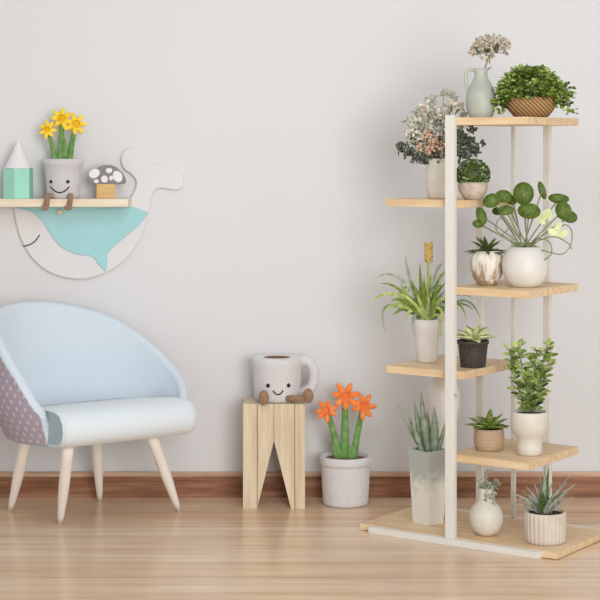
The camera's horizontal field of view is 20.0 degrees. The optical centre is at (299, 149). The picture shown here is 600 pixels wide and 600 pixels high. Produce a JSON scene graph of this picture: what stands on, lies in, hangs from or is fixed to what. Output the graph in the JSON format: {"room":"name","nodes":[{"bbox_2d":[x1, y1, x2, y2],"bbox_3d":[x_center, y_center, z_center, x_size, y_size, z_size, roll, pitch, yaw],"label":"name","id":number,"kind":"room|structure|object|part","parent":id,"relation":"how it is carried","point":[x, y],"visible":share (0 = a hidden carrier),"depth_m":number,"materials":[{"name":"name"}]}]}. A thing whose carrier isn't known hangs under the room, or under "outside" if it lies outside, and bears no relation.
{"room":"living room","nodes":[
{"label":"living room","id":0,"kind":"room"},
{"bbox_2d":[101,175,107,182],"bbox_3d":[-0.664,0.099,5.773,0.023,0.024,0.001,0,0,-7],"label":"spot","id":1,"kind":"object","parent":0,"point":[104,178],"depth_m":5.77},
{"bbox_2d":[0,0,599,470],"bbox_3d":[0.000,-0.253,5.922,6.400,2.900,0.120,0,0,0],"label":"wall","id":2,"kind":"structure","parent":0,"point":[279,119],"depth_m":5.86,"materials":[{"name":"paint"}]},
{"bbox_2d":[0,147,183,278],"bbox_3d":[-0.772,0.218,5.792,0.744,0.454,0.140,0,0,0],"label":"wall shelf","id":3,"kind":"object","parent":2,"relation":"attached to","point":[90,239],"visible":0.99,"depth_m":5.84,"materials":[{"name":"white wood"}]},
{"bbox_2d":[3,141,32,198],"bbox_3d":[-0.959,0.066,5.787,0.100,0.197,0.100,0,0,-9],"label":"ornament","id":4,"kind":"object","parent":3,"relation":"on","point":[18,171],"visible":1,"depth_m":5.75,"materials":[{"name":"green paint"}]},
{"bbox_2d":[39,108,86,210],"bbox_3d":[-0.805,0.030,5.780,0.162,0.348,0.166,0,0,-8],"label":"potted plant","id":5,"kind":"object","parent":3,"relation":"on","point":[63,173],"visible":1,"depth_m":5.76,"materials":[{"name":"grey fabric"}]},
{"bbox_3d":[-0.857,-0.070,5.771,0.063,0.065,0.027,0,0,15],"label":"flower","id":6,"kind":"part","parent":5,"relation":"part of","materials":[{"name":"yellow fabric"}]},
{"bbox_3d":[-0.848,0.168,5.724,0.025,0.046,0.058,0,0,15],"label":"leg","id":7,"kind":"part","parent":5,"relation":"part of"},
{"bbox_3d":[-0.843,-0.011,5.788,0.043,0.118,0.024,0,0,-8],"label":"stem","id":8,"kind":"part","parent":5,"relation":"part of","materials":[{"name":"green fabric"}]},
{"bbox_3d":[-0.815,-0.030,5.793,0.029,0.153,0.029,0,0,-8],"label":"stem","id":9,"kind":"part","parent":5,"relation":"part of","materials":[{"name":"green fabric"}]},
{"bbox_3d":[-0.812,-0.105,5.777,0.072,0.077,0.030,0,0,-8],"label":"flower","id":10,"kind":"part","parent":5,"relation":"part of","materials":[{"name":"yellow fabric"}]},
{"bbox_3d":[-0.806,0.097,5.794,0.139,0.135,0.139,0,0,-8],"label":"pot","id":11,"kind":"part","parent":5,"relation":"part of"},
{"bbox_3d":[-0.776,0.168,5.733,0.025,0.046,0.053,0,0,-8],"label":"leg","id":12,"kind":"part","parent":5,"relation":"part of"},
{"bbox_3d":[-0.779,-0.021,5.797,0.041,0.136,0.026,0,0,-8],"label":"stem","id":13,"kind":"part","parent":5,"relation":"part of","materials":[{"name":"green fabric"}]},
{"bbox_3d":[-0.762,-0.089,5.785,0.075,0.074,0.033,0,0,-8],"label":"flower","id":14,"kind":"part","parent":5,"relation":"part of","materials":[{"name":"yellow fabric"}]},
{"bbox_2d":[87,165,125,198],"bbox_3d":[-0.658,0.108,5.787,0.131,0.114,0.027,0,0,-6],"label":"ornament","id":15,"kind":"object","parent":3,"relation":"on","point":[105,177],"visible":1,"depth_m":5.77,"materials":[{"name":"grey wood"}]},
{"bbox_2d":[89,169,99,177],"bbox_3d":[-0.698,0.080,5.769,0.036,0.032,0.001,0,0,-6],"label":"spot","id":16,"kind":"object","parent":15,"relation":"attached to","point":[94,173],"depth_m":5.77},
{"bbox_3d":[-0.661,0.139,5.787,0.063,0.051,0.022,0,0,-6],"label":"stem","id":17,"kind":"part","parent":15,"relation":"part of","materials":[{"name":"brown wood"}]},
{"bbox_2d":[113,171,121,181],"bbox_3d":[-0.620,0.090,5.778,0.033,0.039,0.001,0,0,-7],"label":"spot","id":18,"kind":"object","parent":15,"relation":"attached to","point":[117,176],"depth_m":5.78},
{"bbox_2d":[0,477,599,497],"bbox_3d":[0.000,1.161,5.857,6.400,0.072,0.010,0,0,0],"label":"baseboard","id":19,"kind":"structure","parent":2,"relation":"attached to","point":[31,487],"depth_m":5.85,"materials":[{"name":"brown wood"}]},
{"bbox_2d":[0,471,599,476],"bbox_3d":[0.000,1.116,5.853,6.400,0.017,0.018,0,0,0],"label":"trim","id":20,"kind":"structure","parent":2,"relation":"attached to","point":[2,473],"depth_m":5.84,"materials":[{"name":"brown wood"}]},
{"bbox_2d":[0,498,599,599],"bbox_3d":[0.000,1.237,2.531,6.400,0.080,6.662,0,0,0],"label":"floor","id":21,"kind":"structure","parent":0,"point":[110,548],"depth_m":4.98,"materials":[{"name":"laminate"}]},
{"bbox_2d":[0,301,196,524],"bbox_3d":[-0.686,0.854,5.530,0.670,0.694,0.580,0,0,-35],"label":"armchair","id":22,"kind":"object","parent":21,"relation":"on","point":[71,376],"visible":1,"depth_m":5.64,"materials":[{"name":"fabric"}]},
{"bbox_3d":[-0.916,1.055,5.538,0.037,0.293,0.226,0,0,-25],"label":"leg","id":23,"kind":"part","parent":22,"relation":"part of","materials":[{"name":"paint"}]},
{"bbox_3d":[-0.705,0.912,5.556,0.539,0.018,0.374,0,0,-35],"label":"seat","id":24,"kind":"part","parent":22,"relation":"part of","materials":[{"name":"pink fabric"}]},
{"bbox_2d":[45,411,62,445],"bbox_3d":[-0.843,0.859,5.348,0.001,0.107,0.430,0,0,-35],"label":"panel","id":25,"kind":"object","parent":22,"relation":"on","point":[55,433],"depth_m":5.22,"materials":[{"name":"blue fabric"}]},
{"bbox_3d":[-0.742,1.055,5.351,0.037,0.291,0.197,0,0,-16],"label":"leg","id":26,"kind":"part","parent":22,"relation":"part of","materials":[{"name":"paint"}]},
{"bbox_3d":[-0.680,1.056,5.723,0.036,0.288,0.160,0,0,-1],"label":"leg","id":27,"kind":"part","parent":22,"relation":"part of","materials":[{"name":"paint"}]},
{"bbox_2d":[41,397,196,447],"bbox_3d":[-0.645,0.859,5.487,0.482,0.115,0.462,0,0,-35],"label":"seat cushion","id":28,"kind":"object","parent":22,"relation":"on","point":[101,420],"depth_m":5.30,"materials":[{"name":"blue fabric"}]},
{"bbox_3d":[-0.441,1.055,5.546,0.036,0.291,0.207,0,0,24],"label":"leg","id":29,"kind":"part","parent":22,"relation":"part of","materials":[{"name":"paint"}]},
{"bbox_2d":[243,398,304,508],"bbox_3d":[-0.087,1.022,5.740,0.207,0.350,0.149,0,0,0],"label":"wooden stool","id":30,"kind":"object","parent":21,"relation":"on","point":[281,424],"visible":0.91,"depth_m":5.67,"materials":[{"name":"beige wood"}]},
{"bbox_3d":[-0.139,1.022,5.697,0.103,0.350,0.045,0,0,0],"label":"leg","id":31,"kind":"part","parent":30,"relation":"part of","materials":[{"name":"brown wood"}]},
{"bbox_3d":[-0.114,1.016,5.670,0.054,0.339,0.009,0,0,0],"label":"panel","id":32,"kind":"part","parent":30,"relation":"part of","materials":[{"name":"brown wood"}]},
{"bbox_3d":[-0.053,1.022,5.670,0.067,0.350,0.009,0,0,0],"label":"panel","id":33,"kind":"part","parent":30,"relation":"part of","materials":[{"name":"brown wood"}]},
{"bbox_2d":[251,354,318,404],"bbox_3d":[-0.049,0.771,5.731,0.231,0.154,0.201,0,0,-1],"label":"mug","id":34,"kind":"object","parent":30,"relation":"on","point":[276,377],"visible":1,"depth_m":5.68,"materials":[{"name":"white fabric"}]},
{"bbox_3d":[-0.016,0.827,5.670,0.064,0.027,0.028,0,0,13],"label":"leg","id":35,"kind":"part","parent":34,"relation":"part of","materials":[{"name":"brown fabric"}]},
{"bbox_3d":[0.028,0.768,5.749,0.077,0.149,0.035,0,0,-1],"label":"handle","id":36,"kind":"part","parent":34,"relation":"part of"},
{"bbox_3d":[-0.035,1.022,5.697,0.103,0.350,0.045,0,0,0],"label":"leg","id":37,"kind":"part","parent":30,"relation":"part of","materials":[{"name":"brown wood"}]},
{"bbox_2d":[315,383,376,507],"bbox_3d":[0.159,0.990,5.743,0.189,0.413,0.176,0,0,36],"label":"potted plant","id":38,"kind":"object","parent":21,"relation":"on","point":[345,471],"visible":1,"depth_m":5.71,"materials":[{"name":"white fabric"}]},
{"bbox_3d":[0.090,0.880,5.723,0.080,0.078,0.033,0,0,2],"label":"flower","id":39,"kind":"part","parent":38,"relation":"part of","materials":[{"name":"orange plant"}]},
{"bbox_3d":[0.115,0.960,5.741,0.064,0.167,0.030,0,0,2],"label":"stem","id":40,"kind":"part","parent":38,"relation":"part of","materials":[{"name":"green plant"}]},
{"bbox_3d":[0.150,0.936,5.740,0.036,0.210,0.036,0,0,2],"label":"stem","id":41,"kind":"part","parent":38,"relation":"part of","materials":[{"name":"green plant"}]},
{"bbox_3d":[0.154,1.114,5.746,0.176,0.165,0.176,0,0,2],"label":"pot","id":42,"kind":"part","parent":38,"relation":"part of","materials":[{"name":"white ceramic"}]},
{"bbox_3d":[0.155,0.829,5.721,0.098,0.090,0.037,0,0,2],"label":"flower","id":43,"kind":"part","parent":38,"relation":"part of","materials":[{"name":"orange fabric"}]},
{"bbox_3d":[0.194,0.952,5.739,0.056,0.183,0.030,0,0,2],"label":"stem","id":44,"kind":"part","parent":38,"relation":"part of","materials":[{"name":"green plant"}]},
{"bbox_3d":[0.216,0.864,5.720,0.085,0.087,0.037,0,0,-9],"label":"flower","id":45,"kind":"part","parent":38,"relation":"part of","materials":[{"name":"orange plant"}]},
{"bbox_2d":[360,115,599,558],"bbox_3d":[0.570,0.546,5.299,0.684,1.302,0.398,0,0,35],"label":"plant stand","id":46,"kind":"object","parent":21,"relation":"on","point":[455,530],"visible":0.81,"depth_m":5.15,"materials":[{"name":"brown wood"}]},
{"bbox_2d":[397,392,444,525],"bbox_3d":[0.386,0.966,5.361,0.113,0.419,0.115,0,0,-38],"label":"potted plant","id":47,"kind":"object","parent":46,"relation":"on","point":[426,460],"visible":0.94,"depth_m":5.34,"materials":[{"name":"grey plant"}]},
{"bbox_3d":[0.404,1.059,5.358,0.089,0.233,0.089,0,0,-38],"label":"planter","id":48,"kind":"part","parent":47,"relation":"part of","materials":[{"name":"ceramic"}]},
{"bbox_2d":[370,240,479,362],"bbox_3d":[0.394,0.477,5.384,0.352,0.387,0.088,0,0,4],"label":"potted plant","id":49,"kind":"object","parent":46,"relation":"on","point":[426,306],"visible":0.98,"depth_m":5.37,"materials":[{"name":"green plant"}]},
{"bbox_3d":[0.402,0.602,5.384,0.087,0.136,0.087,0,0,4],"label":"pot","id":50,"kind":"part","parent":49,"relation":"part of","materials":[{"name":"white ceramic"}]},
{"bbox_2d":[425,158,444,198],"bbox_3d":[0.431,0.089,5.314,0.079,0.125,0.079,0,0,5],"label":"vase","id":51,"kind":"object","parent":46,"relation":"on","point":[435,172],"visible":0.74,"depth_m":5.28,"materials":[{"name":"beige ceramic"}]},
{"bbox_2d":[395,88,485,164],"bbox_3d":[0.439,-0.053,5.312,0.285,0.285,0.118,0,0,5],"label":"bouquet","id":52,"kind":"object","parent":51,"relation":"in","point":[433,149],"visible":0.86,"depth_m":5.30,"materials":[{"name":"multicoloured plant"}]},
{"bbox_2d":[425,377,460,516],"bbox_3d":[0.461,0.950,5.477,0.113,0.451,0.113,0,0,5],"label":"floor vase","id":53,"kind":"object","parent":46,"relation":"on","point":[435,391],"visible":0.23,"depth_m":5.44,"materials":[{"name":"white ceramic"}]},
{"bbox_3d":[0.457,0.536,5.150,0.029,1.282,0.022,0,0,35],"label":"post","id":54,"kind":"part","parent":46,"relation":"part of","materials":[{"name":"beige metal"}]},
{"bbox_2d":[386,355,516,378],"bbox_3d":[0.479,0.682,5.357,0.278,0.023,0.340,0,0,35],"label":"shelf","id":55,"kind":"object","parent":46,"relation":"attached to","point":[437,369],"depth_m":5.26,"materials":[{"name":"brown wood"}]},
{"bbox_2d":[386,197,516,207],"bbox_3d":[0.479,0.164,5.357,0.278,0.023,0.340,0,0,35],"label":"shelf","id":56,"kind":"object","parent":46,"relation":"attached to","point":[458,202],"depth_m":5.22,"materials":[{"name":"brown wood"}]},
{"bbox_3d":[0.462,1.187,5.146,0.592,0.020,0.024,0,0,35],"label":"foot rail","id":57,"kind":"part","parent":46,"relation":"part of","materials":[{"name":"beige metal"}]},
{"bbox_2d":[457,158,490,199],"bbox_3d":[0.530,0.087,5.208,0.111,0.129,0.111,0,0,6],"label":"potted plant","id":58,"kind":"object","parent":46,"relation":"on","point":[473,177],"visible":1,"depth_m":5.18,"materials":[{"name":"green plant"}]},
{"bbox_3d":[0.530,0.125,5.209,0.092,0.054,0.092,0,0,6],"label":"pot","id":59,"kind":"part","parent":58,"relation":"part of","materials":[{"name":"beige ceramic"}]},
{"bbox_2d":[457,325,494,367],"bbox_3d":[0.533,0.604,5.252,0.140,0.133,0.146,0,0,-25],"label":"potted plant","id":60,"kind":"object","parent":46,"relation":"on","point":[473,343],"visible":0.97,"depth_m":5.23,"materials":[{"name":"green plant"}]},
{"bbox_3d":[0.535,0.629,5.260,0.099,0.082,0.099,0,0,6],"label":"pot","id":61,"kind":"part","parent":60,"relation":"part of","materials":[{"name":"plastic"}]},
{"bbox_2d":[464,67,495,116],"bbox_3d":[0.554,-0.178,5.227,0.099,0.158,0.094,0,0,6],"label":"pitcher","id":62,"kind":"object","parent":46,"relation":"on","point":[480,92],"visible":0.93,"depth_m":5.20,"materials":[{"name":"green ceramic"}]},
{"bbox_3d":[0.524,-0.214,5.230,0.038,0.078,0.010,0,0,6],"label":"handle","id":63,"kind":"part","parent":62,"relation":"part of","materials":[{"name":"green ceramic"}]},
{"bbox_2d":[467,32,510,67],"bbox_3d":[0.580,-0.283,5.223,0.138,0.158,0.136,0,0,6],"label":"dried flower","id":64,"kind":"object","parent":62,"relation":"in","point":[488,44],"visible":1,"depth_m":5.21,"materials":[{"name":"beige plant"}]},
{"bbox_3d":[0.585,0.675,5.515,0.023,1.004,0.018,0,0,35],"label":"post","id":65,"kind":"part","parent":46,"relation":"part of","materials":[{"name":"white wood"}]},
{"bbox_2d":[360,507,599,558],"bbox_3d":[0.569,1.185,5.298,0.684,0.019,0.352,0,0,35],"label":"shelf","id":66,"kind":"object","parent":46,"relation":"attached to","point":[510,539],"depth_m":5.20,"materials":[{"name":"brown wood"}]},
{"bbox_2d":[463,236,505,285],"bbox_3d":[0.576,0.341,5.219,0.129,0.149,0.135,0,0,34],"label":"potted plant","id":67,"kind":"object","parent":46,"relation":"on","point":[485,262],"visible":0.98,"depth_m":5.19,"materials":[{"name":"green plant"}]},
{"bbox_3d":[0.575,0.362,5.226,0.106,0.106,0.106,0,0,6],"label":"pot","id":68,"kind":"part","parent":67,"relation":"part of","materials":[{"name":"ceramic"}]},
{"bbox_2d":[469,488,502,535],"bbox_3d":[0.568,1.103,5.194,0.105,0.144,0.105,0,0,6],"label":"vase","id":69,"kind":"object","parent":46,"relation":"on","point":[485,518],"visible":1,"depth_m":5.16,"materials":[{"name":"beige ceramic"}]},
{"bbox_2d":[475,469,500,504],"bbox_3d":[0.573,1.027,5.177,0.080,0.112,0.036,0,0,6],"label":"sprig","id":70,"kind":"object","parent":69,"relation":"in","point":[486,485],"visible":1,"depth_m":5.18,"materials":[{"name":"green plant"}]},
{"bbox_2d":[464,408,508,451],"bbox_3d":[0.577,0.862,5.234,0.140,0.122,0.142,0,0,-14],"label":"potted plant","id":71,"kind":"object","parent":46,"relation":"on","point":[488,433],"visible":1,"depth_m":5.20,"materials":[{"name":"green plant"}]},
{"bbox_3d":[0.582,0.890,5.234,0.095,0.066,0.095,0,0,6],"label":"pot","id":72,"kind":"part","parent":71,"relation":"part of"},
{"bbox_3d":[0.683,0.550,5.442,0.014,1.254,0.011,0,0,35],"label":"post","id":73,"kind":"part","parent":46,"relation":"part of","materials":[{"name":"beige metal"}]},
{"bbox_2d":[457,438,578,470],"bbox_3d":[0.661,0.935,5.230,0.267,0.023,0.340,0,0,35],"label":"shelf","id":74,"kind":"object","parent":46,"relation":"attached to","point":[508,457],"depth_m":5.14,"materials":[{"name":"brown wood"}]},
{"bbox_2d":[457,280,578,298],"bbox_3d":[0.661,0.427,5.230,0.267,0.023,0.340,0,0,35],"label":"shelf","id":75,"kind":"object","parent":46,"relation":"attached to","point":[548,288],"depth_m":5.13,"materials":[{"name":"brown wood"}]},
{"bbox_2d":[457,117,578,125],"bbox_3d":[0.661,-0.087,5.230,0.267,0.023,0.340,0,0,35],"label":"shelf","id":76,"kind":"object","parent":46,"relation":"attached to","point":[465,121],"depth_m":5.11,"materials":[{"name":"brown wood"}]},
{"bbox_2d":[472,181,576,286],"bbox_3d":[0.684,0.255,5.174,0.316,0.320,0.140,0,0,8],"label":"potted plant","id":77,"kind":"object","parent":46,"relation":"on","point":[525,264],"visible":1,"depth_m":5.15,"materials":[{"name":"green plant"}]},
{"bbox_3d":[0.685,0.354,5.174,0.140,0.122,0.140,0,0,8],"label":"pot","id":78,"kind":"part","parent":77,"relation":"part of","materials":[{"name":"white ceramic"}]},
{"bbox_3d":[0.672,1.187,5.457,0.580,0.020,0.022,0,0,35],"label":"foot rail","id":79,"kind":"part","parent":46,"relation":"part of","materials":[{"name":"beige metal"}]},
{"bbox_2d":[503,338,557,455],"bbox_3d":[0.699,0.745,5.159,0.171,0.355,0.115,0,0,8],"label":"potted plant","id":80,"kind":"object","parent":46,"relation":"on","point":[529,422],"visible":1,"depth_m":5.14,"materials":[{"name":"green plant"}]},
{"bbox_3d":[0.697,0.857,5.159,0.115,0.130,0.115,0,0,8],"label":"pot","id":81,"kind":"part","parent":80,"relation":"part of","materials":[{"name":"beige ceramic"}]},
{"bbox_2d":[491,63,578,116],"bbox_3d":[0.706,-0.181,5.186,0.231,0.165,0.228,0,0,-36],"label":"potted plant","id":82,"kind":"object","parent":46,"relation":"on","point":[528,91],"visible":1,"depth_m":5.13,"materials":[{"name":"green plant"}]},
{"bbox_2d":[511,468,575,545],"bbox_3d":[0.732,1.060,5.104,0.174,0.231,0.127,0,0,35],"label":"potted plant","id":83,"kind":"object","parent":46,"relation":"on","point":[544,523],"visible":1,"depth_m":5.08,"materials":[{"name":"green plant"}]},
{"bbox_3d":[0.735,1.129,5.102,0.126,0.092,0.127,0,0,8],"label":"pot","id":84,"kind":"part","parent":83,"relation":"part of","materials":[{"name":"beige ceramic"}]},
{"bbox_3d":[0.783,0.550,5.376,0.023,1.254,0.018,0,0,35],"label":"post","id":85,"kind":"part","parent":46,"relation":"part of","materials":[{"name":"beige metal"}]},
{"bbox_2d":[506,96,554,116],"bbox_3d":[0.704,-0.130,5.184,0.159,0.063,0.159,0,0,8],"label":"bowl","id":86,"kind":"object","parent":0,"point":[518,106],"depth_m":5.12,"materials":[{"name":"brown wicker"}]}
]}

